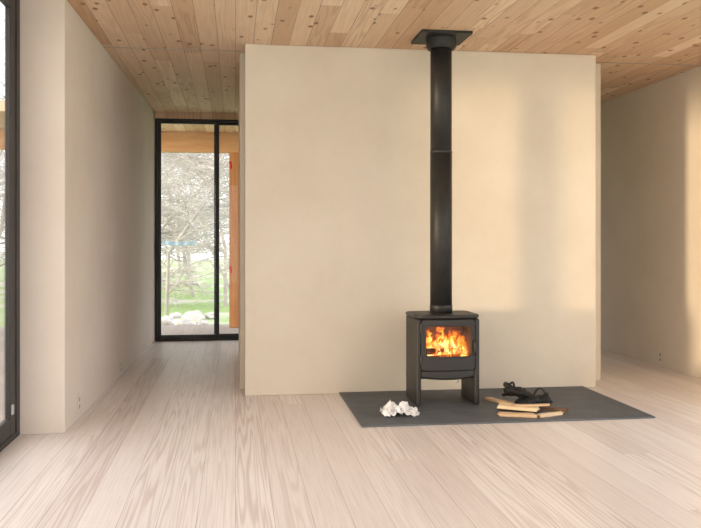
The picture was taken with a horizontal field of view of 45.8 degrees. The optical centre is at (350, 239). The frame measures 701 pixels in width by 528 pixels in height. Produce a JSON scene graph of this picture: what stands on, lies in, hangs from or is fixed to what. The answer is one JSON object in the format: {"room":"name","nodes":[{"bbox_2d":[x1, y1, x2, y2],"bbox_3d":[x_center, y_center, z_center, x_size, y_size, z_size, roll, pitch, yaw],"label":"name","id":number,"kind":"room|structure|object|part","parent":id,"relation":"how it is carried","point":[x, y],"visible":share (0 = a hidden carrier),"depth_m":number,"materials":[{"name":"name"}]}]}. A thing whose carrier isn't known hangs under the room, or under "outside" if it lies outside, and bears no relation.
{"room":"living room","nodes":[
{"label":"living room","id":0,"kind":"room"},
{"bbox_2d":[20,0,154,434],"bbox_3d":[-2.195,-0.154,7.495,0.413,2.700,4.790,0,0,-8],"label":"wall","id":1,"kind":"structure","parent":0,"point":[87,134],"depth_m":5.47,"materials":[{"name":"paint"}]},
{"bbox_2d":[0,0,19,451],"bbox_3d":[-1.474,-0.154,0.971,0.047,2.700,8.329,0,0,-8],"label":"window","id":2,"kind":"structure","parent":1,"relation":"in","point":[9,9],"depth_m":4.89,"materials":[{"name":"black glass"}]},
{"bbox_3d":[-1.853,-0.159,3.678,0.006,2.440,2.475,0,0,-8],"label":"glass pane","id":3,"kind":"part","parent":2,"relation":"part of","materials":[{"name":"clear glass"}]},
{"bbox_2d":[77,393,80,412],"bbox_3d":[-1.809,1.086,5.534,0.009,0.116,0.074,0,0,-7],"label":"power outlet","id":4,"kind":"object","parent":1,"relation":"attached to","point":[79,394],"visible":1,"depth_m":5.52,"materials":[{"name":"beige plastic"}]},
{"bbox_2d":[105,47,239,51],"bbox_3d":[-1.402,-1.502,6.531,1.049,0.004,0.014,0,0,-8],"label":"trim","id":5,"kind":"structure","parent":1,"relation":"attached to","point":[105,47],"depth_m":6.54,"materials":[{"name":"wood"}]},
{"bbox_2d":[161,324,238,334],"bbox_3d":[-1.286,1.281,11.089,9.500,0.110,2.079,0,0,-8],"label":"deck","id":6,"kind":"object","parent":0,"point":[223,328],"depth_m":11.37,"materials":[{"name":"grey wood"}]},
{"bbox_2d":[229,153,238,327],"bbox_3d":[-1.635,0.002,11.691,0.145,2.449,0.150,0,0,-8],"label":"porch post","id":7,"kind":"object","parent":6,"relation":"on","point":[233,157],"visible":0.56,"depth_m":11.62,"materials":[{"name":"brown wood"}]},
{"bbox_2d":[161,124,238,132],"bbox_3d":[-1.293,-1.564,11.139,9.500,0.120,2.179,0,0,-8],"label":"ceiling","id":8,"kind":"structure","parent":0,"point":[164,127],"depth_m":11.20,"materials":[{"name":"brown wood"}]},
{"bbox_2d":[161,131,238,153],"bbox_3d":[-1.375,-1.363,11.727,9.500,0.279,0.150,0,0,-8],"label":"beam","id":9,"kind":"structure","parent":8,"relation":"attached to","point":[171,142],"depth_m":11.55,"materials":[{"name":"brown wood"}]},
{"bbox_2d":[0,340,700,527],"bbox_3d":[0.887,1.256,3.717,5.480,0.120,13.120,0,0,-8],"label":"floor","id":10,"kind":"structure","parent":0,"point":[175,441],"depth_m":4.40,"materials":[{"name":"beige wood"}]},
{"bbox_2d":[339,386,654,427],"bbox_3d":[0.978,1.190,6.011,1.990,0.012,1.178,0,0,-8],"label":"hearth slab","id":11,"kind":"object","parent":10,"relation":"on","point":[438,407],"visible":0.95,"depth_m":5.83,"materials":[{"name":"stone"}]},
{"bbox_2d":[380,401,419,415],"bbox_3d":[0.328,1.130,5.625,0.263,0.104,0.178,0,0,-8],"label":"crumpled paper","id":12,"kind":"object","parent":11,"relation":"on","point":[390,408],"visible":1,"depth_m":5.58,"materials":[{"name":"white paper"}]},
{"bbox_2d":[406,310,478,405],"bbox_3d":[0.675,0.860,6.101,0.486,0.648,0.430,0,0,-8],"label":"wood stove","id":13,"kind":"object","parent":11,"relation":"on","point":[419,366],"visible":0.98,"depth_m":5.94,"materials":[{"name":"metal"}]},
{"bbox_3d":[0.462,0.874,6.084,0.037,0.620,0.374,0,0,-8],"label":"leg","id":14,"kind":"part","parent":13,"relation":"part of","materials":[{"name":"metal"}]},
{"bbox_2d":[411,29,472,313],"bbox_3d":[0.669,-0.484,6.130,0.376,2.039,0.380,0,0,-8],"label":"flue pipe","id":15,"kind":"object","parent":13,"relation":"on","point":[440,44],"visible":1,"depth_m":6.06,"materials":[{"name":"metal"}]},
{"bbox_3d":[0.669,-1.494,6.130,0.376,0.020,0.380,0,0,-8],"label":"ceiling plate","id":16,"kind":"part","parent":15,"relation":"part of","materials":[{"name":"metal"}]},
{"bbox_3d":[0.673,0.549,6.112,0.486,0.026,0.408,0,0,-8],"label":"plate","id":17,"kind":"part","parent":13,"relation":"part of","materials":[{"name":"metal"}]},
{"bbox_2d":[426,327,468,356],"bbox_3d":[0.676,0.758,6.113,0.373,0.304,0.259,0,0,-8],"label":"fire","id":18,"kind":"object","parent":13,"relation":"in","point":[456,345],"visible":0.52,"depth_m":6.12,"materials":[{"name":"orange"}]},
{"bbox_3d":[0.699,0.750,5.928,0.392,0.363,0.040,0,0,-8],"label":"door","id":19,"kind":"part","parent":13,"relation":"part of","materials":[{"name":"metal"}]},
{"bbox_3d":[0.885,0.874,6.143,0.037,0.620,0.374,0,0,-8],"label":"leg","id":20,"kind":"part","parent":13,"relation":"part of","materials":[{"name":"metal"}]},
{"bbox_3d":[0.887,0.770,5.938,0.020,0.107,0.050,0,0,-8],"label":"door handle","id":21,"kind":"part","parent":13,"relation":"part of","materials":[{"name":"metal"}]},
{"bbox_3d":[0.647,0.863,6.154,0.310,0.055,0.059,0,0,-2],"label":"log","id":22,"kind":"object","parent":13,"relation":"in","visible":0},
{"bbox_2d":[426,348,449,354],"bbox_3d":[0.664,0.819,6.107,0.262,0.061,0.052,0,0,-28],"label":"log","id":23,"kind":"object","parent":22,"relation":"on","point":[429,351],"visible":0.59,"depth_m":6.05,"materials":[{"name":"brown wood"}]},
{"bbox_2d":[484,397,514,403],"bbox_3d":[1.102,1.174,6.032,0.055,0.019,0.308,0,0,-36],"label":"stick","id":24,"kind":"object","parent":11,"relation":"on","point":[492,399],"visible":0.78,"depth_m":6.05,"materials":[{"name":"brown wood"}]},
{"bbox_2d":[498,411,536,417],"bbox_3d":[1.120,1.175,5.585,0.261,0.019,0.073,0,0,11],"label":"stick","id":25,"kind":"object","parent":11,"relation":"on","point":[505,414],"visible":1,"depth_m":5.56,"materials":[{"name":"beige wood"}]},
{"bbox_2d":[497,403,539,411],"bbox_3d":[1.154,1.153,5.731,0.288,0.022,0.109,0,0,26],"label":"stick","id":26,"kind":"object","parent":25,"relation":"on","point":[501,405],"visible":0.84,"depth_m":5.68,"materials":[{"name":"beige wood"}]},
{"bbox_2d":[511,403,549,406],"bbox_3d":[1.239,1.135,5.705,0.280,0.012,0.035,0,0,-7],"label":"stick","id":27,"kind":"object","parent":26,"relation":"on","point":[545,404],"visible":1,"depth_m":5.70,"materials":[{"name":"beige wood"}]},
{"bbox_2d":[537,411,562,417],"bbox_3d":[1.344,1.175,5.593,0.232,0.019,0.043,0,0,-27],"label":"stick","id":28,"kind":"object","parent":11,"relation":"on","point":[549,414],"visible":1,"depth_m":5.58,"materials":[{"name":"beige wood"}]},
{"bbox_2d":[540,406,567,411],"bbox_3d":[1.412,1.173,5.755,0.194,0.023,0.046,0,0,23],"label":"stick","id":29,"kind":"object","parent":28,"relation":"on","point":[544,408],"visible":0.98,"depth_m":5.74,"materials":[{"name":"brown wood"}]},
{"bbox_2d":[67,0,700,113],"bbox_3d":[0.887,-1.579,3.717,5.480,0.150,13.120,0,0,-8],"label":"ceiling","id":30,"kind":"structure","parent":0,"point":[653,32],"depth_m":6.02,"materials":[{"name":"brown wood"}]},
{"bbox_2d":[239,44,600,395],"bbox_3d":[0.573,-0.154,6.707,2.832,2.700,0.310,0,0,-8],"label":"wall","id":31,"kind":"structure","parent":0,"point":[337,139],"depth_m":6.53,"materials":[{"name":"paint"}]},
{"bbox_2d":[596,62,700,65],"bbox_3d":[2.495,-1.502,7.072,1.074,0.004,0.014,0,0,-8],"label":"trim","id":32,"kind":"structure","parent":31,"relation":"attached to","point":[596,62],"depth_m":7.07,"materials":[{"name":"wood"}]},
{"bbox_2d":[514,387,552,406],"bbox_3d":[1.281,1.125,5.929,0.270,0.144,0.197,0,0,-20],"label":"glove","id":33,"kind":"object","parent":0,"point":[544,398],"visible":0.67,"depth_m":5.88,"materials":[{"name":"black leather"}]},
{"bbox_2d":[501,381,534,396],"bbox_3d":[1.205,1.089,5.965,0.260,0.149,0.206,0,0,-10],"label":"glove","id":34,"kind":"object","parent":33,"relation":"on","point":[509,390],"visible":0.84,"depth_m":5.91,"materials":[{"name":"black leather"}]},
{"bbox_2d":[601,66,700,377],"bbox_3d":[2.950,-0.154,8.244,0.150,2.700,4.720,0,0,-8],"label":"wall","id":35,"kind":"structure","parent":0,"point":[651,134],"depth_m":8.00,"materials":[{"name":"paint"}]},
{"bbox_2d":[658,351,662,363],"bbox_3d":[2.926,1.106,7.837,0.009,0.116,0.074,0,0,-8],"label":"power outlet","id":36,"kind":"object","parent":35,"relation":"attached to","point":[660,353],"visible":1,"depth_m":7.83,"materials":[{"name":"beige plastic"}]},
{"bbox_3d":[0.227,-0.154,10.188,2.150,2.700,0.120,0,0,-8],"label":"wall","id":37,"kind":"structure","parent":0,"visible":0},
{"bbox_2d":[155,118,238,341],"bbox_3d":[-1.573,-0.119,9.923,1.486,2.630,0.130,0,0,-8],"label":"door","id":38,"kind":"structure","parent":37,"relation":"in","point":[158,121],"depth_m":9.84,"materials":[{"name":"black metal"}]},
{"bbox_2d":[155,112,238,119],"bbox_3d":[-1.574,-1.470,9.933,1.486,0.069,0.130,0,0,-8],"label":"trim","id":39,"kind":"structure","parent":37,"relation":"attached to","point":[167,115],"depth_m":9.83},
{"label":"outside","id":40,"kind":"structure","parent":0,"visible":0},
{"bbox_2d":[161,259,228,324],"bbox_3d":[-3.711,1.472,26.744,60.000,0.333,66.000,0,0,-8],"label":"ground","id":41,"kind":"structure","parent":40,"point":[204,308],"depth_m":18.82,"materials":[{"name":"green plant"}]},
{"bbox_2d":[161,315,175,324],"bbox_3d":[-2.957,1.323,13.294,0.336,0.238,0.373,0,0,25],"label":"rock","id":42,"kind":"object","parent":41,"relation":"on","point":[166,320],"visible":0.41,"depth_m":13.16,"materials":[{"name":"grey stone"}]},
{"bbox_2d":[170,312,181,317],"bbox_3d":[-3.054,1.340,14.507,0.242,0.168,0.210,0,0,-43],"label":"rock","id":43,"kind":"object","parent":41,"relation":"on","point":[176,314],"visible":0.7,"depth_m":14.44,"materials":[{"name":"grey stone"}]},
{"bbox_2d":[174,319,194,324],"bbox_3d":[-2.596,1.331,12.998,0.272,0.200,0.301,0,0,23],"label":"rock","id":44,"kind":"object","parent":41,"relation":"on","point":[183,321],"visible":0.53,"depth_m":12.90,"materials":[{"name":"grey stone"}]},
{"bbox_2d":[161,153,222,266],"bbox_3d":[-5.961,-1.758,22.433,5.084,6.280,5.936,0,0,8],"label":"bare tree","id":45,"kind":"object","parent":41,"relation":"on","point":[203,153],"visible":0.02,"depth_m":22.32,"materials":[{"name":"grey plant"}]},
{"bbox_2d":[181,310,203,320],"bbox_3d":[-2.671,1.319,14.135,0.412,0.249,0.346,0,0,7],"label":"rock","id":46,"kind":"object","parent":41,"relation":"on","point":[191,315],"visible":0.66,"depth_m":14.03,"materials":[{"name":"grey stone"}]},
{"bbox_2d":[164,161,223,275],"bbox_3d":[-7.962,-2.376,31.606,7.483,7.524,6.648,0,0,-2],"label":"bare tree","id":47,"kind":"object","parent":41,"relation":"on","point":[166,161],"visible":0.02,"depth_m":31.40,"materials":[{"name":"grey plant"}]},
{"bbox_2d":[161,153,228,314],"bbox_3d":[-2.731,-1.105,15.909,5.234,4.966,5.007,0,0,-19],"label":"bare tree","id":48,"kind":"object","parent":41,"relation":"on","point":[201,227],"visible":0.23,"depth_m":15.11,"materials":[{"name":"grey plant"}]},
{"bbox_2d":[161,153,228,307],"bbox_3d":[-3.334,-1.062,17.268,5.556,5.302,4.406,0,0,-17],"label":"bare tree","id":49,"kind":"object","parent":41,"relation":"on","point":[211,242],"visible":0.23,"depth_m":17.14,"materials":[{"name":"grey plant"}]},
{"bbox_2d":[161,153,228,307],"bbox_3d":[-3.362,-0.996,17.247,5.260,5.206,4.563,0,0,28],"label":"bare tree","id":50,"kind":"object","parent":41,"relation":"on","point":[224,205],"visible":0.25,"depth_m":17.15,"materials":[{"name":"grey plant"}]},
{"bbox_2d":[161,153,228,298],"bbox_3d":[-4.372,-1.631,19.309,5.402,6.907,4.862,0,0,-28],"label":"bare tree","id":51,"kind":"object","parent":41,"relation":"on","point":[192,294],"visible":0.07,"depth_m":19.30,"materials":[{"name":"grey plant"}]},
{"bbox_2d":[161,153,228,288],"bbox_3d":[-4.113,-1.833,22.204,5.965,6.454,5.062,0,0,9],"label":"bare tree","id":52,"kind":"object","parent":41,"relation":"on","point":[220,267],"visible":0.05,"depth_m":21.97,"materials":[{"name":"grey plant"}]},
{"bbox_2d":[161,157,228,282],"bbox_3d":[-5.277,-2.582,25.786,6.264,7.939,5.365,0,0,4],"label":"bare tree","id":53,"kind":"object","parent":41,"relation":"on","point":[166,157],"visible":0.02,"depth_m":25.74,"materials":[{"name":"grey plant"}]},
{"bbox_2d":[196,320,208,324],"bbox_3d":[-2.349,1.329,13.138,0.194,0.128,0.226,0,0,8],"label":"rock","id":54,"kind":"object","parent":41,"relation":"on","point":[202,322],"visible":0.59,"depth_m":13.07,"materials":[{"name":"grey stone"}]},
{"bbox_2d":[205,312,219,318],"bbox_3d":[-2.387,1.332,14.316,0.269,0.194,0.274,0,0,-43],"label":"rock","id":55,"kind":"object","parent":41,"relation":"on","point":[210,315],"visible":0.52,"depth_m":14.21,"materials":[{"name":"grey stone"}]},
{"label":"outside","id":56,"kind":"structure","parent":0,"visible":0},
{"bbox_2d":[163,241,194,245],"bbox_3d":[-3.001,0.057,14.521,0.560,0.097,0.088,0,0,-8],"label":"tarp","id":57,"kind":"object","parent":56,"point":[169,243],"visible":1,"depth_m":14.52,"materials":[{"name":"blue plastic"}]}
]}

